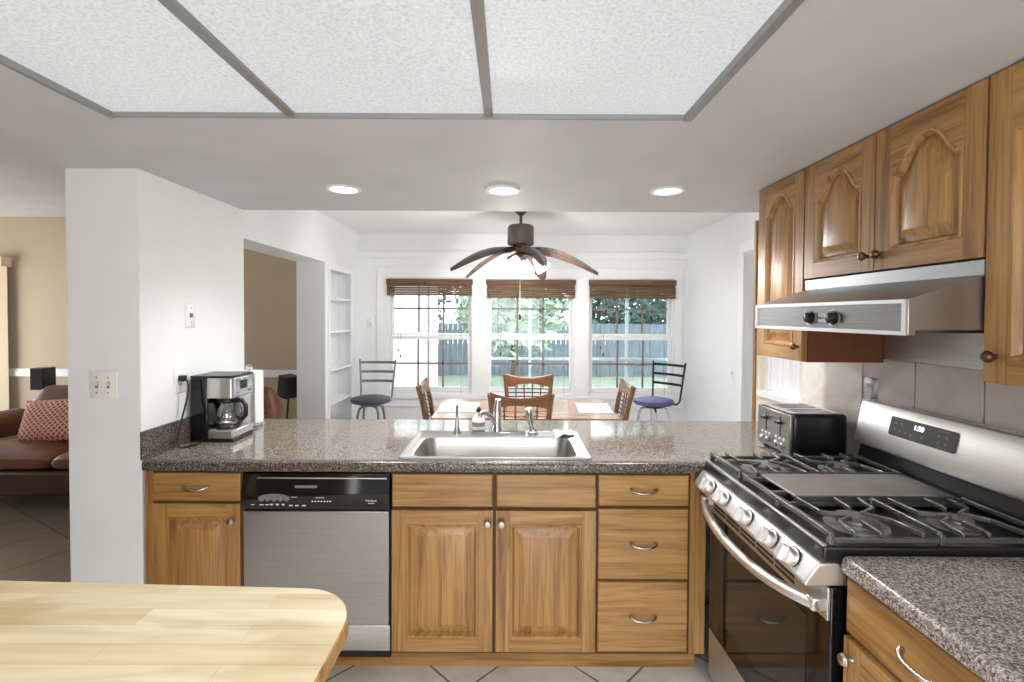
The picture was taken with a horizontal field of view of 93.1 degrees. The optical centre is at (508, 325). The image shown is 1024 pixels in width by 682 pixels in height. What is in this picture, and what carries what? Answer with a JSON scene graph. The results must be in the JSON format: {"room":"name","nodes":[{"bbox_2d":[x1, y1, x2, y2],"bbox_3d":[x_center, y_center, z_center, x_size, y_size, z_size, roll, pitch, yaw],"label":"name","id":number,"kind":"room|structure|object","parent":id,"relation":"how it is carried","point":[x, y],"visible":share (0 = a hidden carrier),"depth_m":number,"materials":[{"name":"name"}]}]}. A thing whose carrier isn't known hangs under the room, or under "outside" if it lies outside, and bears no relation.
{"room":"kitchen","nodes":[
{"label":"kitchen","id":0,"kind":"room"},
{"bbox_2d":[0,146,65,216],"bbox_3d":[-4.279,-1.195,1.776,5.030,0.130,7.600,0,1,0],"label":"ceiling","id":1,"kind":"structure","parent":0,"point":[30,186],"depth_m":4.12,"materials":[{"name":"paint"}]},
{"bbox_2d":[0,217,296,418],"bbox_3d":[-4.405,0.077,5.478,4.790,2.570,0.150,0,1,0],"label":"wall","id":2,"kind":"structure","parent":0,"point":[36,278],"depth_m":5.40,"materials":[{"name":"beige paint"}]},
{"bbox_2d":[0,256,11,410],"bbox_3d":[-6.069,0.281,5.347,1.105,2.090,0.118,0,1,0],"label":"vertical blind","id":3,"kind":"object","parent":2,"relation":"attached to","point":[5,262],"visible":0.89,"depth_m":5.34,"materials":[{"name":"beige fabric"}]},
{"bbox_2d":[9,368,296,377],"bbox_3d":[-4.410,0.521,5.400,4.785,0.085,0.025,0,1,0],"label":"trim","id":4,"kind":"structure","parent":2,"relation":"attached to","point":[12,371],"depth_m":5.39,"materials":[{"name":"white paint"}]},
{"bbox_2d":[65,168,243,583],"bbox_3d":[-1.625,0.403,2.332,0.294,2.080,0.765,0,1,0],"label":"wall column","id":5,"kind":"structure","parent":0,"point":[141,245],"depth_m":1.96,"materials":[{"name":"white paint"}]},
{"bbox_2d":[89,371,117,398],"bbox_3d":[-1.626,0.236,1.937,0.112,0.112,0.016,0,1,0],"label":"light switch","id":6,"kind":"object","parent":5,"relation":"attached to","point":[102,384],"visible":1,"depth_m":1.94,"materials":[{"name":"white plastic"}]},
{"bbox_2d":[173,366,184,393],"bbox_3d":[-1.473,0.242,2.171,0.007,0.115,0.072,0,1,0],"label":"wall outlet","id":7,"kind":"object","parent":5,"relation":"attached to","point":[179,387],"visible":0.92,"depth_m":2.16,"materials":[{"name":"white plastic"}]},
{"bbox_2d":[185,303,195,327],"bbox_3d":[-1.471,-0.050,2.243,0.008,0.115,0.070,0,1,0],"label":"wall jack","id":8,"kind":"object","parent":5,"relation":"attached to","point":[190,320],"visible":1,"depth_m":2.24,"materials":[{"name":"white plastic"}]},
{"bbox_2d":[243,210,358,418],"bbox_3d":[-1.876,0.120,4.069,0.270,2.570,3.130,0,1,0],"label":"wall","id":9,"kind":"structure","parent":0,"point":[311,239],"depth_m":4.60,"materials":[{"name":"white paint"}]},
{"bbox_2d":[328,264,352,418],"bbox_3d":[-1.815,0.265,5.024,0.172,1.740,0.725,0,1,0],"label":"shelf","id":10,"kind":"object","parent":9,"relation":"attached to","point":[334,397],"visible":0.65,"depth_m":5.22,"materials":[{"name":"white paint"}]},
{"bbox_2d":[0,496,713,681],"bbox_3d":[-2.258,1.508,1.432,9.100,0.100,8.800,0,1,0],"label":"floor","id":11,"kind":"structure","parent":0,"point":[699,672],"depth_m":2.28,"materials":[{"name":"tile"}]},
{"bbox_2d":[30,367,55,389],"bbox_3d":[-4.865,0.901,5.071,0.260,0.935,0.260,0,1,0],"label":"speaker","id":12,"kind":"object","parent":11,"relation":"on","point":[40,377],"visible":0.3,"depth_m":4.99},
{"bbox_2d":[0,385,284,495],"bbox_3d":[-3.337,0.969,4.088,2.576,0.857,0.867,0,1,0],"label":"sofa","id":13,"kind":"object","parent":11,"relation":"on","point":[27,467],"visible":0.16,"depth_m":3.70,"materials":[{"name":"leather"}]},
{"bbox_2d":[0,435,68,469],"bbox_3d":[-3.930,1.009,3.977,0.902,0.195,0.650,0,1,0],"label":"seat cushion","id":14,"kind":"object","parent":13,"relation":"on","point":[15,454],"depth_m":3.72,"materials":[{"name":"brown leather"}]},
{"bbox_2d":[17,398,68,440],"bbox_3d":[-3.744,0.772,3.987,0.543,0.384,0.220,0,1,-3],"label":"throw pillow","id":15,"kind":"object","parent":13,"relation":"on","point":[42,419],"visible":0.69,"depth_m":3.91,"materials":[{"name":"red fabric"}]},
{"bbox_2d":[32,385,67,400],"bbox_3d":[-3.879,0.816,4.372,0.791,0.569,0.284,0,1,0],"label":"cushion","id":16,"kind":"object","parent":13,"relation":"on","point":[52,392],"depth_m":4.29,"materials":[{"name":"brown leather"}]},
{"bbox_2d":[51,451,68,469],"bbox_3d":[-3.155,1.013,3.977,0.632,0.195,0.650,0,1,0],"label":"armrest","id":17,"kind":"object","parent":13,"relation":"on","point":[60,462],"depth_m":3.66,"materials":[{"name":"brown leather"}]},
{"bbox_2d":[263,386,284,418],"bbox_3d":[-2.437,0.824,4.372,0.776,0.569,0.284,0,1,0],"label":"cushion","id":18,"kind":"object","parent":13,"relation":"on","point":[273,406],"depth_m":4.31,"materials":[{"name":"brown leather"}]},
{"bbox_2d":[0,581,347,681],"bbox_3d":[-1.134,1.024,0.717,1.642,0.910,0.790,0,1,0],"label":"island table","id":19,"kind":"object","parent":11,"relation":"on","point":[50,631],"visible":1,"depth_m":0.90,"materials":[{"name":"beige wood"}]},
{"bbox_2d":[145,471,244,586],"bbox_3d":[-1.279,0.950,2.283,0.400,0.751,0.716,0,1,0],"label":"base cabinet","id":20,"kind":"object","parent":11,"relation":"on","point":[194,519],"visible":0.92,"depth_m":1.95,"materials":[{"name":"brown wood"}]},
{"bbox_2d":[140,403,855,473],"bbox_3d":[-0.012,0.501,2.336,2.932,0.156,0.800,0,1,0],"label":"countertop","id":21,"kind":"structure","parent":20,"relation":"on","point":[279,445],"depth_m":2.13,"materials":[{"name":"stone"}]},
{"bbox_2d":[140,403,234,460],"bbox_3d":[-1.472,0.474,2.326,0.012,0.116,0.770,0,1,0],"label":"backsplash","id":22,"kind":"structure","parent":21,"relation":"on","point":[154,441],"depth_m":2.06,"materials":[{"name":"stone"}]},
{"bbox_2d":[176,371,253,447],"bbox_3d":[-1.349,0.376,2.254,0.250,0.313,0.308,0,1,0],"label":"coffee maker","id":23,"kind":"object","parent":21,"relation":"on","point":[212,393],"visible":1,"depth_m":2.23,"materials":[{"name":"black plastic"}]},
{"bbox_2d":[235,364,265,427],"bbox_3d":[-1.374,0.364,2.568,0.150,0.324,0.150,0,1,0],"label":"paper towel roll","id":24,"kind":"object","parent":21,"relation":"on","point":[255,400],"visible":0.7,"depth_m":2.53,"materials":[{"name":"white paper"}]},
{"bbox_2d":[452,402,461,434],"bbox_3d":[-0.256,0.453,2.399,0.048,0.159,0.051,-1,2,-44],"label":"tap","id":25,"kind":"object","parent":21,"relation":"on","point":[456,431],"visible":1,"depth_m":2.39,"materials":[{"name":"silver metal"}]},
{"bbox_2d":[472,406,484,429],"bbox_3d":[-0.157,0.474,2.495,0.067,0.120,0.067,0,1,0],"label":"soap bottle","id":26,"kind":"object","parent":21,"relation":"on","point":[477,423],"visible":0.83,"depth_m":2.47,"materials":[{"name":"plastic"}]},
{"bbox_2d":[398,430,591,459],"bbox_3d":[-0.058,0.630,2.218,0.801,0.192,0.475,0,1,0],"label":"sink","id":27,"kind":"object","parent":21,"relation":"in","point":[426,444],"visible":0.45,"depth_m":2.34,"materials":[{"name":"metal"}]},
{"bbox_2d":[525,407,537,434],"bbox_3d":[0.113,0.468,2.400,0.068,0.131,0.054,0,1,0],"label":"sprayer","id":28,"kind":"object","parent":27,"relation":"on","point":[528,411],"visible":1,"depth_m":2.38,"materials":[{"name":"silver metal"}]},
{"bbox_2d":[553,429,573,438],"bbox_3d":[0.270,0.530,2.384,0.095,0.026,0.105,0,1,0],"label":"cloth","id":29,"kind":"object","parent":27,"relation":"on","point":[569,432],"visible":1,"depth_m":2.37,"materials":[{"name":"white fabric"}]},
{"bbox_2d":[471,398,525,434],"bbox_3d":[-0.052,0.447,2.375,0.270,0.174,0.104,0,1,0],"label":"faucet","id":30,"kind":"object","parent":21,"relation":"on","point":[497,429],"visible":1,"depth_m":2.38,"materials":[{"name":"silver metal"}]},
{"bbox_2d":[758,403,846,455],"bbox_3d":[1.273,0.455,2.138,0.260,0.189,0.267,0,1,0],"label":"toaster","id":31,"kind":"object","parent":21,"relation":"on","point":[790,428],"visible":0.97,"depth_m":2.01,"materials":[{"name":"black plastic"}]},
{"bbox_2d":[277,374,296,418],"bbox_3d":[-2.260,0.939,4.951,0.260,0.891,0.260,0,1,0],"label":"speaker","id":32,"kind":"object","parent":11,"relation":"on","point":[287,383],"visible":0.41,"depth_m":4.88},
{"bbox_2d":[241,471,391,656],"bbox_3d":[-0.777,0.963,2.257,0.592,0.771,0.628,0,1,0],"label":"dishwasher","id":33,"kind":"object","parent":11,"relation":"on","point":[331,532],"visible":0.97,"depth_m":1.95,"materials":[{"name":"silver metal"}]},
{"bbox_2d":[350,359,396,418],"bbox_3d":[-1.435,0.876,5.084,0.411,1.023,0.499,0,1,0],"label":"bar stool","id":34,"kind":"object","parent":11,"relation":"on","point":[369,400],"visible":0.7,"depth_m":5.12,"materials":[{"name":"blue metal"}]},
{"bbox_2d":[415,378,434,419],"bbox_3d":[-0.476,0.931,3.949,0.522,0.972,0.470,0,1,-2],"label":"dining chair","id":35,"kind":"object","parent":11,"relation":"on","point":[424,386],"visible":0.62,"depth_m":4.01,"materials":[{"name":"brown wood"}]},
{"bbox_2d":[392,472,595,653],"bbox_3d":[-0.062,0.957,2.284,0.830,0.751,0.714,0,1,0],"label":"base cabinet","id":36,"kind":"object","parent":11,"relation":"on","point":[482,562],"visible":1,"depth_m":1.96,"materials":[{"name":"brown wood"}]},
{"bbox_2d":[334,653,693,666],"bbox_3d":[-0.344,1.395,2.082,2.274,0.119,0.015,0,1,0],"label":"toe kick","id":37,"kind":"object","parent":11,"relation":"on","point":[397,659],"visible":0.19,"depth_m":2.08,"materials":[{"name":"brown wood"}]},
{"bbox_2d":[487,392,554,419],"bbox_3d":[0.080,0.941,3.599,0.470,0.972,0.522,0,1,0],"label":"dining chair","id":38,"kind":"object","parent":11,"relation":"on","point":[546,401],"visible":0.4,"depth_m":3.35,"materials":[{"name":"brown wood"}]},
{"bbox_2d":[431,399,622,420],"bbox_3d":[0.127,1.043,3.958,1.415,0.750,0.810,0,1,0],"label":"dining table","id":39,"kind":"object","parent":11,"relation":"on","point":[562,409],"visible":0.38,"depth_m":3.73,"materials":[{"name":"brown wood"}]},
{"bbox_2d":[438,402,478,411],"bbox_3d":[-0.404,0.663,3.965,0.320,0.003,0.420,0,1,-3],"label":"placemat","id":40,"kind":"object","parent":39,"relation":"on","point":[445,406],"visible":0.76,"depth_m":3.96,"materials":[{"name":"fabric"}]},
{"bbox_2d":[575,403,613,412],"bbox_3d":[0.692,0.669,3.965,0.270,0.003,0.420,0,1,4],"label":"placemat","id":41,"kind":"object","parent":39,"relation":"on","point":[582,407],"visible":1,"depth_m":3.93,"materials":[{"name":"fabric"}]},
{"bbox_2d":[503,374,553,397],"bbox_3d":[0.175,0.928,4.232,0.470,0.972,0.522,0,1,0],"label":"dining chair","id":42,"kind":"object","parent":11,"relation":"on","point":[509,380],"visible":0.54,"depth_m":4.44,"materials":[{"name":"brown wood"}]},
{"bbox_2d":[614,379,635,420],"bbox_3d":[0.731,0.937,3.949,0.522,0.972,0.470,0,1,2],"label":"dining chair","id":43,"kind":"object","parent":11,"relation":"on","point":[624,387],"visible":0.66,"depth_m":3.97,"materials":[{"name":"brown wood"}]},
{"bbox_2d":[595,473,705,653],"bbox_3d":[0.575,0.960,2.283,0.441,0.751,0.716,0,1,0],"label":"base cabinet","id":44,"kind":"object","parent":11,"relation":"on","point":[651,527],"visible":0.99,"depth_m":1.96,"materials":[{"name":"brown wood"}]},
{"bbox_2d":[633,360,686,420],"bbox_3d":[1.530,0.893,5.047,0.499,1.023,0.411,-1,2,-38],"label":"bar stool","id":45,"kind":"object","parent":11,"relation":"on","point":[649,402],"visible":0.62,"depth_m":5.01,"materials":[{"name":"blue fabric"}]},
{"bbox_2d":[694,399,1023,681],"bbox_3d":[1.077,0.884,1.575,0.747,1.178,0.731,0,1,0],"label":"gas range","id":46,"kind":"object","parent":11,"relation":"on","point":[920,483],"visible":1,"depth_m":1.46,"materials":[{"name":"silver metal"}]},
{"bbox_2d":[705,460,1023,561],"bbox_3d":[1.116,0.563,1.569,0.672,0.041,0.731,0,1,0],"label":"cooktop","id":47,"kind":"object","parent":46,"relation":"in","point":[811,542],"depth_m":1.31,"materials":[{"name":"black metal"}]},
{"bbox_2d":[837,577,984,681],"bbox_3d":[1.118,1.055,0.737,0.654,0.871,0.930,0,1,0],"label":"base cabinet","id":48,"kind":"object","parent":11,"relation":"on","point":[881,646],"visible":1,"depth_m":1.06,"materials":[{"name":"brown wood"}]},
{"bbox_2d":[842,556,1023,681],"bbox_3d":[1.137,0.609,0.254,0.634,0.040,1.883,0,1,0],"label":"countertop","id":49,"kind":"structure","parent":48,"relation":"on","point":[972,608],"depth_m":1.02,"materials":[{"name":"grey stone"}]},
{"bbox_2d":[452,417,461,434],"bbox_3d":[-0.258,0.489,2.401,0.048,0.085,0.048,0,1,0],"label":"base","id":50,"kind":"object","parent":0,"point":[456,431],"depth_m":2.39,"materials":[{"name":"silver metal"}]},
{"bbox_2d":[0,0,1023,212],"bbox_3d":[-0.071,-0.848,0.335,3.390,0.520,4.705,0,1,0],"label":"ceiling","id":51,"kind":"structure","parent":0,"point":[835,75],"depth_m":1.58,"materials":[{"name":"paint"}]},
{"bbox_2d":[325,184,361,193],"bbox_3d":[-0.759,-0.627,2.227,0.160,0.008,0.160,0,1,0],"label":"recessed light","id":52,"kind":"object","parent":51,"relation":"in","point":[336,188],"visible":1,"depth_m":2.21,"materials":[{"name":"white glass"}]},
{"bbox_2d":[0,0,804,121],"bbox_3d":[-0.319,-0.622,0.810,1.715,0.054,1.245,0,1,0],"label":"ceiling light panel","id":53,"kind":"object","parent":51,"relation":"attached to","point":[650,60],"visible":1,"depth_m":1.10,"materials":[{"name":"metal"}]},
{"bbox_2d":[0,0,280,111],"bbox_3d":[-0.910,-0.620,0.817,0.511,0.008,1.216,0,1,0],"label":"diffuser","id":54,"kind":"object","parent":53,"relation":"attached to","point":[107,55],"depth_m":1.12,"materials":[{"name":"grey plastic"}]},
{"bbox_2d":[177,0,483,113],"bbox_3d":[-0.351,-0.617,0.817,0.556,0.008,1.216,0,1,0],"label":"diffuser","id":55,"kind":"object","parent":53,"relation":"attached to","point":[308,56],"depth_m":1.09,"materials":[{"name":"grey plastic"}]},
{"bbox_2d":[484,0,783,114],"bbox_3d":[0.235,-0.614,0.817,0.563,0.008,1.216,0,1,0],"label":"diffuser","id":56,"kind":"object","parent":53,"relation":"attached to","point":[542,57],"depth_m":1.09,"materials":[{"name":"grey plastic"}]},
{"bbox_2d":[485,185,519,194],"bbox_3d":[-0.029,-0.623,2.227,0.160,0.008,0.160,0,1,0],"label":"recessed light","id":57,"kind":"object","parent":51,"relation":"in","point":[495,189],"visible":1,"depth_m":2.22,"materials":[{"name":"white glass"}]},
{"bbox_2d":[649,186,685,195],"bbox_3d":[0.728,-0.619,2.227,0.160,0.008,0.160,0,1,0],"label":"recessed light","id":58,"kind":"object","parent":51,"relation":"in","point":[664,190],"visible":1,"depth_m":2.22,"materials":[{"name":"white glass"}]},
{"bbox_2d":[359,234,686,420],"bbox_3d":[0.144,0.096,5.718,4.310,2.570,0.170,0,1,0],"label":"wall","id":59,"kind":"structure","parent":0,"point":[368,267],"depth_m":5.62,"materials":[{"name":"white paint"}]},
{"bbox_2d":[367,318,372,327],"bbox_3d":[-1.610,-0.036,5.622,0.072,0.115,0.016,0,1,0],"label":"light switch","id":60,"kind":"object","parent":59,"relation":"attached to","point":[369,320],"visible":1,"depth_m":5.62,"materials":[{"name":"white plastic"}]},
{"bbox_2d":[388,278,471,394],"bbox_3d":[-0.918,0.123,5.719,0.975,1.355,0.150,0,1,0],"label":"window","id":61,"kind":"structure","parent":59,"relation":"in","point":[398,390],"depth_m":5.69,"materials":[{"name":"white paint"}]},
{"bbox_2d":[386,279,472,357],"bbox_3d":[-0.918,0.119,5.593,0.995,1.318,0.048,0,1,0],"label":"bamboo blind","id":62,"kind":"object","parent":61,"relation":"attached to","point":[410,287],"visible":1,"depth_m":5.57,"materials":[{"name":"brown wood"}]},
{"bbox_2d":[358,250,687,258],"bbox_3d":[0.162,-0.824,5.599,3.795,0.085,0.030,0,1,0],"label":"trim","id":63,"kind":"structure","parent":59,"relation":"attached to","point":[362,253],"depth_m":5.60,"materials":[{"name":"white paint"}]},
{"bbox_2d":[377,268,681,395],"bbox_3d":[0.235,0.071,5.625,3.530,1.475,0.016,0,1,0],"label":"trim","id":64,"kind":"structure","parent":59,"relation":"attached to","point":[582,277],"depth_m":5.61,"materials":[{"name":"white paint"}]},
{"bbox_2d":[487,279,573,394],"bbox_3d":[0.249,0.129,5.719,1.010,1.355,0.150,0,1,0],"label":"window","id":65,"kind":"structure","parent":59,"relation":"in","point":[516,336],"depth_m":5.69,"materials":[{"name":"white paint"}]},
{"bbox_2d":[486,279,575,355],"bbox_3d":[0.249,0.125,5.593,1.030,1.318,0.048,0,1,0],"label":"bamboo blind","id":66,"kind":"object","parent":65,"relation":"attached to","point":[502,288],"visible":1,"depth_m":5.57,"materials":[{"name":"brown wood"}]},
{"bbox_2d":[382,395,683,407],"bbox_3d":[0.230,0.876,5.627,3.590,0.135,0.045,0,1,0],"label":"trim","id":67,"kind":"structure","parent":59,"relation":"attached to","point":[397,400],"depth_m":5.61,"materials":[{"name":"white paint"}]},
{"bbox_2d":[589,279,673,395],"bbox_3d":[1.421,0.135,5.719,0.986,1.355,0.150,0,1,0],"label":"window","id":68,"kind":"structure","parent":59,"relation":"in","point":[593,391],"depth_m":5.69,"materials":[{"name":"white paint"}]},
{"bbox_2d":[589,280,676,394],"bbox_3d":[1.421,0.131,5.593,1.006,1.318,0.048,0,1,0],"label":"bamboo blind","id":69,"kind":"object","parent":68,"relation":"attached to","point":[651,289],"visible":1,"depth_m":5.57,"materials":[{"name":"brown wood"}]},
{"bbox_2d":[317,210,735,234],"bbox_3d":[0.146,-1.108,4.230,4.320,0.160,3.095,0,1,0],"label":"ceiling","id":70,"kind":"structure","parent":0,"point":[361,222],"depth_m":4.85,"materials":[{"name":"white paint"}]},
{"bbox_2d":[450,211,597,319],"bbox_3d":[0.152,-0.541,4.275,1.258,0.975,1.294,0,1,0],"label":"ceiling fan","id":71,"kind":"object","parent":70,"relation":"hanging from","point":[520,238],"visible":0.99,"depth_m":4.22,"materials":[{"name":"brown wood"}]},
{"bbox_2d":[685,213,758,420],"bbox_3d":[1.934,0.137,4.199,0.630,2.570,2.870,0,1,0],"label":"wall","id":72,"kind":"structure","parent":0,"point":[713,250],"depth_m":4.79,"materials":[{"name":"white paint"}]},
{"bbox_2d":[730,366,733,379],"bbox_3d":[2.044,0.432,4.460,0.016,0.115,0.075,0,1,0],"label":"light switch","id":73,"kind":"object","parent":72,"relation":"attached to","point":[731,368],"visible":1,"depth_m":4.45,"materials":[{"name":"white plastic"}]},
{"bbox_2d":[736,239,754,420],"bbox_3d":[2.041,0.357,3.768,0.025,2.150,1.100,0,1,0],"label":"trim","id":74,"kind":"structure","parent":72,"relation":"attached to","point":[747,246],"depth_m":4.24,"materials":[{"name":"white paint"}]},
{"bbox_2d":[752,220,758,420],"bbox_3d":[1.541,0.413,2.891,0.174,2.070,0.020,0,1,0],"label":"trim","id":75,"kind":"structure","parent":72,"relation":"attached to","point":[756,221],"depth_m":2.88,"materials":[{"name":"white wood"}]},
{"bbox_2d":[756,234,847,454],"bbox_3d":[1.543,0.209,-0.061,0.152,2.600,5.870,0,1,0],"label":"wall","id":76,"kind":"structure","parent":0,"point":[760,362],"depth_m":2.84,"materials":[{"name":"beige paint"}]},
{"bbox_2d":[756,356,802,402],"bbox_3d":[1.525,0.001,2.625,0.150,0.815,0.410,0,1,0],"label":"window","id":77,"kind":"structure","parent":76,"relation":"in","point":[783,377],"depth_m":2.65,"materials":[{"name":"white glass"}]},
{"bbox_2d":[769,357,802,398],"bbox_3d":[1.512,-0.001,2.625,0.019,0.752,0.356,0,1,0],"label":"sheer curtain","id":78,"kind":"object","parent":77,"relation":"hanging from","point":[785,375],"depth_m":2.64,"materials":[{"name":"white fabric"}]},
{"bbox_2d":[757,169,883,362],"bbox_3d":[1.291,-0.238,2.056,0.355,0.753,0.351,0,1,0],"label":"upper cabinet","id":79,"kind":"object","parent":76,"relation":"attached to","point":[782,203],"visible":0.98,"depth_m":1.98,"materials":[{"name":"brown wood"}]},
{"bbox_2d":[802,362,863,454],"bbox_3d":[1.461,0.341,2.208,0.010,0.418,0.400,0,1,0],"label":"tiled wall","id":80,"kind":"structure","parent":76,"relation":"attached to","point":[836,387],"depth_m":2.14,"materials":[{"name":"beige tile"}]},
{"bbox_2d":[755,259,985,335],"bbox_3d":[1.198,-0.076,1.524,0.516,0.186,0.710,0,1,0],"label":"range hood","id":81,"kind":"object","parent":76,"relation":"attached to","point":[949,297],"visible":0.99,"depth_m":1.30,"materials":[{"name":"metal"}]},
{"bbox_2d":[804,78,990,279],"bbox_3d":[1.292,-0.387,1.518,0.355,0.433,0.715,0,1,0],"label":"upper cabinet","id":82,"kind":"object","parent":76,"relation":"attached to","point":[912,193],"visible":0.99,"depth_m":1.40,"materials":[{"name":"brown wood"}]},
{"bbox_2d":[884,333,983,369],"bbox_3d":[1.460,0.070,1.528,0.008,0.128,0.708,0,1,0],"label":"plate","id":83,"kind":"object","parent":76,"relation":"attached to","point":[962,350],"visible":0.67,"depth_m":1.64,"materials":[{"name":"metal"}]},
{"bbox_2d":[863,359,1023,432],"bbox_3d":[1.460,0.372,0.726,0.008,0.440,2.544,0,1,0],"label":"wall tile","id":84,"kind":"structure","parent":76,"relation":"attached to","point":[957,392],"depth_m":1.60,"materials":[{"name":"beige tile"}]},
{"bbox_2d":[863,376,877,399],"bbox_3d":[1.452,0.262,1.951,0.007,0.110,0.075,0,1,0],"label":"wall outlet","id":85,"kind":"object","parent":84,"relation":"attached to","point":[870,391],"visible":0.9,"depth_m":1.94,"materials":[{"name":"metal"}]},
{"bbox_2d":[980,60,1023,386],"bbox_3d":[1.291,-0.221,0.788,0.355,0.733,0.746,0,1,0],"label":"upper cabinet","id":86,"kind":"object","parent":76,"relation":"attached to","point":[1002,357],"visible":1,"depth_m":1.11,"materials":[{"name":"brown wood"}]},
{"label":"outside","id":87,"kind":"structure","parent":0,"visible":0},
{"bbox_2d":[438,347,666,387],"bbox_3d":[0.993,1.429,17.959,30.000,0.100,24.150,0,1,0],"label":"lawn","id":88,"kind":"structure","parent":87,"point":[449,380],"depth_m":13.05,"materials":[{"name":"green plant"}]},
{"bbox_2d":[394,286,437,386],"bbox_3d":[-3.848,-0.448,8.493,5.500,4.000,1.600,0,1,0],"label":"neighbour wing","id":89,"kind":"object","parent":88,"relation":"on","point":[406,320],"visible":0.12,"depth_m":8.01},
{"bbox_2d":[438,293,452,321],"bbox_3d":[-4.235,-1.675,17.407,4.971,6.099,4.171,0,1,0],"label":"leafy tree","id":90,"kind":"object","parent":88,"relation":"on","point":[440,317],"visible":0.02,"depth_m":17.81,"materials":[{"name":"green plant"}]},
{"bbox_2d":[450,296,505,331],"bbox_3d":[-0.777,-0.085,12.611,1.464,3.163,1.210,0,1,0],"label":"leafy tree","id":91,"kind":"object","parent":88,"relation":"on","point":[455,297],"visible":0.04,"depth_m":12.57,"materials":[{"name":"green plant"}]},
{"bbox_2d":[450,291,568,386],"bbox_3d":[0.061,0.141,9.578,2.452,2.848,1.983,0,1,0],"label":"leafy tree","id":92,"kind":"object","parent":88,"relation":"on","point":[523,326],"visible":0.41,"depth_m":9.37,"materials":[{"name":"green plant"}]},
{"bbox_2d":[492,293,568,326],"bbox_3d":[0.398,-1.329,16.720,4.045,5.488,3.412,0,1,0],"label":"leafy tree","id":93,"kind":"object","parent":88,"relation":"on","point":[537,299],"visible":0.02,"depth_m":16.32,"materials":[{"name":"green plant"}]},
{"bbox_2d":[438,322,667,376],"bbox_3d":[1.501,0.693,14.092,21.009,1.560,0.150,0,1,0],"label":"privacy fence","id":94,"kind":"object","parent":88,"relation":"on","point":[455,350],"visible":0.19,"depth_m":14.02,"materials":[{"name":"grey wood"}]},
{"bbox_2d":[592,289,666,347],"bbox_3d":[4.567,-1.057,16.972,4.478,4.976,3.692,0,1,0],"label":"leafy tree","id":95,"kind":"object","parent":88,"relation":"on","point":[634,316],"visible":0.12,"depth_m":16.12,"materials":[{"name":"green plant"}]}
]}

